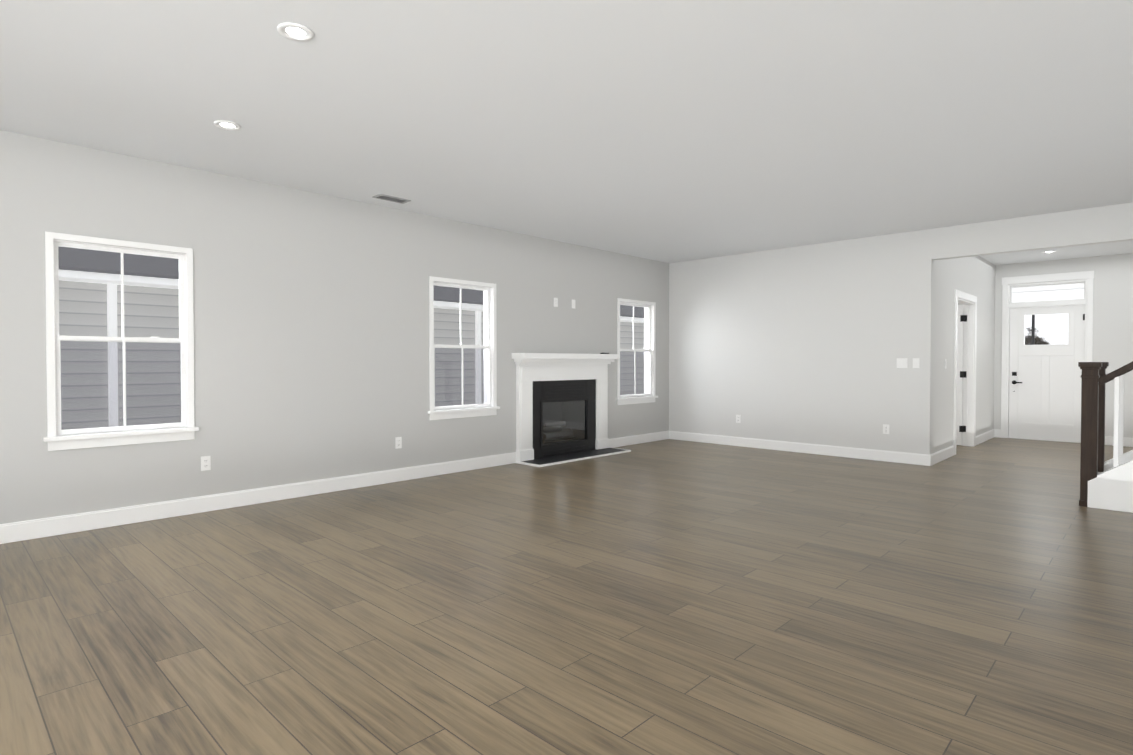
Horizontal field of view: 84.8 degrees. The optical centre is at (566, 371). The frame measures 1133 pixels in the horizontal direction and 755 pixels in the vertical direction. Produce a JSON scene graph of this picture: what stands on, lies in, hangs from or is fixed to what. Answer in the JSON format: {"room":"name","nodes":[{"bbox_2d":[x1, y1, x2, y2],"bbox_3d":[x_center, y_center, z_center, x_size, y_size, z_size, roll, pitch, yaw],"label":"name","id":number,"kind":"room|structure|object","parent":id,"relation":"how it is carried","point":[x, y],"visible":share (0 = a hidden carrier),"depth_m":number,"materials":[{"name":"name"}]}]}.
{"room":"living room","nodes":[
{"label":"living room","id":0,"kind":"room"},
{"bbox_2d":[0,130,668,523],"bbox_3d":[-1.163,-0.268,6.909,0.150,2.740,15.700,1,1,44],"label":"wall","id":1,"kind":"structure","parent":0,"point":[310,336],"depth_m":5.43,"materials":[{"name":"grey paint"}]},
{"bbox_2d":[43,231,198,450],"bbox_3d":[-3.323,-0.212,4.645,0.230,1.516,0.944,1,1,44],"label":"window","id":2,"kind":"structure","parent":1,"relation":"in","point":[55,439],"depth_m":4.60,"materials":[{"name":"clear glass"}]},
{"bbox_2d":[201,456,210,470],"bbox_3d":[-2.906,0.743,4.994,0.007,0.115,0.070,1,1,44],"label":"electrical outlet","id":3,"kind":"object","parent":1,"relation":"attached to","point":[205,463],"visible":1,"depth_m":4.99,"materials":[{"name":"white plastic"}]},
{"bbox_2d":[395,437,401,448],"bbox_3d":[-1.694,0.723,6.256,0.007,0.115,0.070,1,1,44],"label":"electrical outlet","id":4,"kind":"object","parent":1,"relation":"attached to","point":[398,442],"visible":1,"depth_m":6.25,"materials":[{"name":"white plastic"}]},
{"bbox_2d":[428,276,499,419],"bbox_3d":[-1.176,-0.247,6.880,0.230,1.516,0.944,1,1,44],"label":"window","id":5,"kind":"structure","parent":1,"relation":"in","point":[488,406],"depth_m":6.92,"materials":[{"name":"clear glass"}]},
{"bbox_2d":[554,298,557,306],"bbox_3d":[-0.136,-0.873,7.854,0.007,0.115,0.070,1,1,44],"label":"outlet","id":6,"kind":"object","parent":1,"relation":"attached to","point":[555,302],"visible":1,"depth_m":7.86,"materials":[{"name":"white plastic"}]},
{"bbox_2d":[0,429,1132,543],"bbox_3d":[2.080,1.086,3.816,8.840,0.130,15.400,1,1,44],"label":"baseboard","id":7,"kind":"structure","parent":1,"relation":"attached to","point":[42,528],"depth_m":5.86,"materials":[{"name":"white wood"}]},
{"bbox_2d":[616,298,657,404],"bbox_3d":[0.982,-0.283,9.127,0.230,1.516,0.944,1,1,44],"label":"window","id":8,"kind":"structure","parent":1,"relation":"in","point":[649,364],"depth_m":9.26,"materials":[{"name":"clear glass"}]},
{"bbox_2d":[0,437,1132,754],"bbox_3d":[2.080,1.181,3.818,9.140,0.060,15.700,1,1,44],"label":"floor","id":9,"kind":"structure","parent":0,"point":[672,597],"depth_m":2.94,"materials":[{"name":"brown wood"}]},
{"bbox_2d":[512,353,630,466],"bbox_3d":[-0.034,0.430,7.978,0.852,1.310,1.770,1,1,44],"label":"fireplace","id":10,"kind":"object","parent":9,"relation":"on","point":[562,398],"visible":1,"depth_m":7.91,"materials":[{"name":"white metal"}]},
{"bbox_2d":[1078,361,1132,512],"bbox_3d":[5.976,-0.115,4.225,3.772,2.520,0.995,1,1,44],"label":"staircase","id":11,"kind":"structure","parent":9,"relation":"on","point":[1107,485],"depth_m":5.13,"materials":[{"name":"brown wood"}]},
{"bbox_2d":[0,0,1132,264],"bbox_3d":[2.080,-1.649,3.773,9.140,0.120,15.700,1,1,44],"label":"ceiling","id":12,"kind":"structure","parent":0,"point":[672,130],"depth_m":3.72,"materials":[{"name":"white paint"}]},
{"bbox_2d":[214,120,240,129],"bbox_3d":[-2.190,-1.589,4.006,0.156,0.007,0.156,1,1,44],"label":"recessed light","id":13,"kind":"object","parent":12,"relation":"in","point":[226,125],"visible":1,"depth_m":4.00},
{"bbox_2d":[277,22,313,41],"bbox_3d":[-1.254,-1.571,2.872,0.156,0.007,0.156,1,1,44],"label":"recessed light","id":14,"kind":"object","parent":12,"relation":"in","point":[295,31],"visible":1,"depth_m":2.87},
{"bbox_2d":[372,194,410,203],"bbox_3d":[-1.639,-1.615,5.820,0.150,0.010,0.320,1,1,44],"label":"ceiling vent","id":15,"kind":"object","parent":12,"relation":"in","point":[390,198],"visible":0.98,"depth_m":5.80,"materials":[{"name":"grey metal"}]},
{"bbox_2d":[669,202,1132,453],"bbox_3d":[4.829,-0.264,6.659,8.840,2.740,0.120,1,1,44],"label":"wall","id":16,"kind":"structure","parent":0,"point":[810,344],"depth_m":8.05,"materials":[{"name":"grey paint"}]},
{"bbox_2d":[736,415,740,422],"bbox_3d":[2.455,0.681,8.865,0.070,0.115,0.007,1,1,44],"label":"electrical outlet","id":17,"kind":"object","parent":16,"relation":"attached to","point":[738,418],"visible":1,"depth_m":8.86,"materials":[{"name":"white plastic"}]},
{"bbox_2d":[883,424,888,433],"bbox_3d":[3.869,0.703,7.508,0.070,0.115,0.007,1,1,44],"label":"electrical outlet","id":18,"kind":"object","parent":16,"relation":"attached to","point":[885,428],"visible":1,"depth_m":7.51,"materials":[{"name":"white plastic"}]},
{"bbox_2d":[897,358,906,367],"bbox_3d":[3.990,-0.095,7.376,0.116,0.115,0.010,1,1,44],"label":"light switch","id":19,"kind":"object","parent":16,"relation":"attached to","point":[901,362],"visible":1,"depth_m":7.38,"materials":[{"name":"white plastic"}]},
{"bbox_2d":[913,358,918,367],"bbox_3d":[4.099,-0.093,7.272,0.070,0.115,0.010,1,1,44],"label":"light switch","id":20,"kind":"object","parent":16,"relation":"attached to","point":[915,362],"visible":1,"depth_m":7.27,"materials":[{"name":"white plastic"}]},
{"bbox_2d":[918,229,994,454],"bbox_3d":[5.480,-0.294,8.578,0.120,2.740,3.790,1,1,44],"label":"wall","id":21,"kind":"structure","parent":0,"point":[941,281],"depth_m":7.67,"materials":[{"name":"grey paint"}]},
{"bbox_2d":[956,305,966,444],"bbox_3d":[5.253,0.053,9.135,1.052,2.004,0.230,1,1,44],"label":"door","id":22,"kind":"structure","parent":21,"relation":"in","point":[961,373],"depth_m":8.87,"materials":[{"name":"white wood"}]},
{"bbox_2d":[953,289,976,454],"bbox_3d":[5.373,0.011,8.471,0.156,2.134,1.240,1,1,44],"label":"trim","id":23,"kind":"structure","parent":21,"relation":"attached to","point":[969,380],"depth_m":8.81,"materials":[{"name":"white wood"}]},
{"bbox_2d":[958,253,1132,437],"bbox_3d":[7.519,-0.306,9.351,8.990,2.740,0.150,1,1,44],"label":"wall","id":24,"kind":"structure","parent":0,"point":[1113,312],"depth_m":8.96,"materials":[{"name":"grey paint"}]},
{"bbox_2d":[1009,305,1084,441],"bbox_3d":[7.327,0.032,9.478,0.918,2.032,0.106,1,1,44],"label":"front door","id":25,"kind":"structure","parent":24,"relation":"in","point":[1045,392],"depth_m":9.48,"materials":[{"name":"white wood"}]},
{"bbox_2d":[1001,271,1094,442],"bbox_3d":[7.354,-0.206,9.509,1.119,2.535,0.192,1,1,44],"label":"door frame","id":26,"kind":"structure","parent":24,"relation":"attached to","point":[1087,278],"depth_m":9.54,"materials":[{"name":"white wood"}]},
{"label":"outside","id":27,"kind":"structure","parent":0,"visible":0},
{"bbox_3d":[-7.593,1.482,17.688,24.000,0.200,65.000,1,1,44],"label":"ground","id":28,"kind":"structure","parent":27,"visible":0},
{"bbox_2d":[58,246,643,429],"bbox_3d":[-5.556,-1.631,12.216,6.450,6.498,34.000,1,1,44],"label":"neighbor house","id":29,"kind":"structure","parent":28,"relation":"on","point":[103,284],"depth_m":8.13,"materials":[{"name":"grey"}]},
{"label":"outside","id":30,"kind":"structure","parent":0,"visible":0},
{"bbox_2d":[1012,283,1083,292],"bbox_3d":[8.083,-0.327,10.306,4.000,3.350,1.990,1,1,44],"label":"porch","id":31,"kind":"object","parent":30,"point":[1042,288],"depth_m":10.96,"materials":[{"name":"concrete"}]},
{"bbox_2d":[1012,289,1083,344],"bbox_3d":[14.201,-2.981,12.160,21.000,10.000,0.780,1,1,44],"label":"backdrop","id":32,"kind":"structure","parent":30,"point":[1043,333],"depth_m":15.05,"materials":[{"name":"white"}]}
]}

